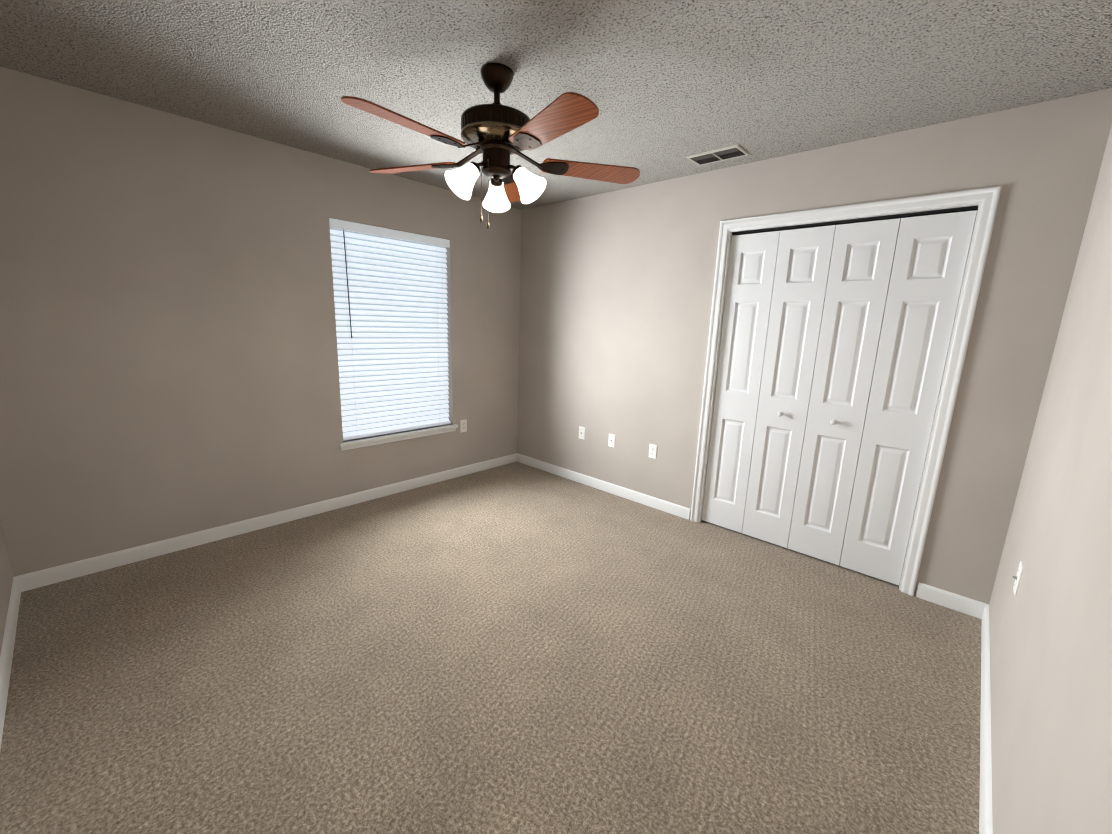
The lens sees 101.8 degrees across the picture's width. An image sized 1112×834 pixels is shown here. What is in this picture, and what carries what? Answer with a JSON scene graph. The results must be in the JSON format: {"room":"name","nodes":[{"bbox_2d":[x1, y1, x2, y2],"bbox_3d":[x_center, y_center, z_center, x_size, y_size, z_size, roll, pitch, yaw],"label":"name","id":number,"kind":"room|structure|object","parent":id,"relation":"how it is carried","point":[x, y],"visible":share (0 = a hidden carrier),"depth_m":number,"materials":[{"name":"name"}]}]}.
{"room":"empty bedroom","nodes":[
{"label":"empty bedroom","id":0,"kind":"room"},
{"bbox_2d":[0,520,13,654],"bbox_3d":[-1.416,-0.009,0.786,3.590,2.440,0.150,13,16,42],"label":"wall","id":1,"kind":"structure","parent":0,"point":[6,577],"depth_m":2.06,"materials":[{"name":"beige paint"}]},
{"bbox_2d":[0,577,20,749],"bbox_3d":[-1.400,1.133,1.084,3.590,0.085,0.014,13,16,42],"label":"baseboard","id":2,"kind":"structure","parent":1,"relation":"attached to","point":[6,655],"depth_m":1.83,"materials":[{"name":"white"}]},
{"bbox_2d":[0,66,520,576],"bbox_3d":[-1.575,-0.536,3.300,0.150,2.440,3.683,13,16,42],"label":"wall","id":3,"kind":"structure","parent":0,"point":[168,354],"depth_m":2.59,"materials":[{"name":"beige paint"}]},
{"bbox_2d":[15,453,516,591],"bbox_3d":[-1.555,0.630,3.484,0.014,0.085,3.383,13,16,42],"label":"baseboard","id":4,"kind":"structure","parent":3,"relation":"attached to","point":[47,576],"depth_m":2.89,"materials":[{"name":"white"}]},
{"bbox_2d":[338,424,457,450],"bbox_3d":[-1.280,0.152,3.735,0.137,0.062,1.030,13,16,42],"label":"window sill","id":5,"kind":"structure","parent":3,"relation":"attached to","point":[380,439],"depth_m":3.64,"materials":[{"name":"white"}]},
{"bbox_2d":[460,419,466,432],"bbox_3d":[-0.844,0.083,4.136,0.008,0.114,0.070,13,16,42],"label":"outlet","id":6,"kind":"object","parent":3,"relation":"attached to","point":[463,425],"visible":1,"depth_m":4.13,"materials":[{"name":"white plastic"}]},
{"bbox_2d":[0,462,981,833],"bbox_3d":[-0.007,0.967,2.575,3.890,0.100,4.403,13,16,42],"label":"floor","id":7,"kind":"structure","parent":0,"point":[516,648],"depth_m":1.80,"materials":[{"name":"carpet"}]},
{"bbox_2d":[0,0,1111,209],"bbox_3d":[0.079,-1.519,2.060,3.890,0.100,4.403,13,16,42],"label":"ceiling","id":8,"kind":"structure","parent":0,"point":[666,87],"depth_m":1.83,"materials":[{"name":"white paint"}]},
{"bbox_2d":[341,63,639,228],"bbox_3d":[-0.278,-1.128,1.918,1.277,0.633,1.246,13,16,42],"label":"fan","id":9,"kind":"object","parent":8,"relation":"hanging from","point":[496,133],"visible":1,"depth_m":1.87,"materials":[{"name":"brown wood"}]},
{"bbox_2d":[686,144,749,165],"bbox_3d":[0.970,-1.568,2.719,0.320,0.010,0.180,13,16,42],"label":"ceiling vent","id":10,"kind":"object","parent":8,"relation":"in","point":[721,154],"visible":1,"depth_m":2.70,"materials":[{"name":"white metal"}]},
{"bbox_2d":[517,88,1111,603],"bbox_3d":[0.996,-0.453,3.330,3.590,2.440,0.150,13,16,42],"label":"wall","id":11,"kind":"structure","parent":0,"point":[617,286],"depth_m":2.72,"materials":[{"name":"beige paint"}]},
{"bbox_2d":[579,426,584,439],"bbox_3d":[0.227,0.143,4.047,0.070,0.114,0.016,13,16,42],"label":"outlet","id":12,"kind":"object","parent":11,"relation":"attached to","point":[581,432],"visible":1,"depth_m":4.05,"materials":[{"name":"white plastic"}]},
{"bbox_2d":[517,453,690,519],"bbox_3d":[0.299,0.576,4.056,1.944,0.085,0.014,13,16,42],"label":"baseboard","id":13,"kind":"structure","parent":11,"relation":"attached to","point":[655,502],"depth_m":3.90,"materials":[{"name":"white"}]},
{"bbox_2d":[608,433,615,447],"bbox_3d":[0.471,0.200,3.832,0.070,0.114,0.008,13,16,42],"label":"outlet","id":14,"kind":"object","parent":11,"relation":"attached to","point":[611,440],"visible":1,"depth_m":3.83,"materials":[{"name":"white plastic"}]},
{"bbox_2d":[649,444,656,458],"bbox_3d":[0.763,0.272,3.568,0.070,0.114,0.008,13,16,42],"label":"electrical outlet","id":15,"kind":"object","parent":11,"relation":"attached to","point":[653,451],"visible":1,"depth_m":3.56,"materials":[{"name":"white plastic"}]},
{"bbox_2d":[702,231,779,532],"bbox_3d":[1.246,-0.190,3.097,0.297,2.008,0.034,13,16,42],"label":"closet door","id":16,"kind":"structure","parent":11,"relation":"in","point":[750,278],"depth_m":3.06,"materials":[{"name":"white paint"}]},
{"bbox_2d":[742,225,835,547],"bbox_3d":[1.451,-0.138,2.883,0.297,2.008,0.076,13,16,42],"label":"closet door","id":17,"kind":"structure","parent":11,"relation":"in","point":[803,260],"depth_m":2.86,"materials":[{"name":"white paint"}]},
{"bbox_2d":[788,218,900,564],"bbox_3d":[1.670,-0.089,2.683,0.297,2.008,0.076,13,16,42],"label":"closet door","id":18,"kind":"structure","parent":11,"relation":"in","point":[861,265],"depth_m":2.66,"materials":[{"name":"white paint"}]},
{"bbox_2d":[690,185,1001,595],"bbox_3d":[1.595,-0.133,2.817,1.240,2.064,0.151,13,16,42],"label":"door frame","id":19,"kind":"structure","parent":11,"relation":"attached to","point":[730,235],"depth_m":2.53,"materials":[{"name":"white wood"}]},
{"bbox_2d":[732,205,978,234],"bbox_3d":[1.610,-1.113,2.592,1.204,0.014,0.032,13,16,42],"label":"track rail","id":20,"kind":"object","parent":11,"relation":"attached to","point":[950,210],"visible":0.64,"depth_m":2.49,"materials":[{"name":"black metal"}]},
{"bbox_2d":[840,210,976,584],"bbox_3d":[1.903,-0.043,2.499,0.297,2.008,0.034,13,16,42],"label":"closet door","id":21,"kind":"structure","parent":11,"relation":"in","point":[928,269],"depth_m":2.46,"materials":[{"name":"white paint"}]},
{"bbox_2d":[916,582,988,618],"bbox_3d":[2.107,0.979,2.412,0.284,0.085,0.014,13,16,42],"label":"baseboard","id":22,"kind":"structure","parent":11,"relation":"attached to","point":[954,601],"depth_m":2.41,"materials":[{"name":"white"}]},
{"bbox_2d":[908,224,974,541],"bbox_3d":[1.877,-0.377,3.112,2.290,2.440,0.720,13,16,42],"label":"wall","id":23,"kind":"structure","parent":0,"point":[942,378],"depth_m":2.91,"materials":[{"name":"beige paint"}]},
{"bbox_2d":[989,125,1111,833],"bbox_3d":[1.155,0.073,0.817,0.150,2.440,3.683,13,16,42],"label":"wall","id":24,"kind":"structure","parent":0,"point":[1050,627],"depth_m":1.18,"materials":[{"name":"beige paint"}]},
{"bbox_2d":[979,605,992,833],"bbox_3d":[1.055,1.212,1.110,0.014,0.085,3.383,13,16,42],"label":"baseboard","id":25,"kind":"structure","parent":24,"relation":"attached to","point":[985,816],"depth_m":1.57,"materials":[{"name":"white"}]},
{"bbox_2d":[1012,561,1022,595],"bbox_3d":[1.712,0.598,1.684,0.016,0.114,0.070,13,16,42],"label":"outlet","id":26,"kind":"object","parent":24,"relation":"attached to","point":[1017,577],"visible":1,"depth_m":1.67,"materials":[{"name":"white plastic"}]},
{"bbox_3d":[-1.307,-0.657,3.620,0.067,1.569,0.960,13,16,42],"label":"window","id":27,"kind":"structure","parent":0,"visible":0},
{"bbox_2d":[329,218,450,440],"bbox_3d":[-1.248,-0.646,3.566,0.077,1.557,0.952,13,16,42],"label":"window blind","id":28,"kind":"object","parent":27,"relation":"attached to","point":[390,297],"visible":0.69,"depth_m":3.52,"materials":[{"name":"white plastic"}]}
]}

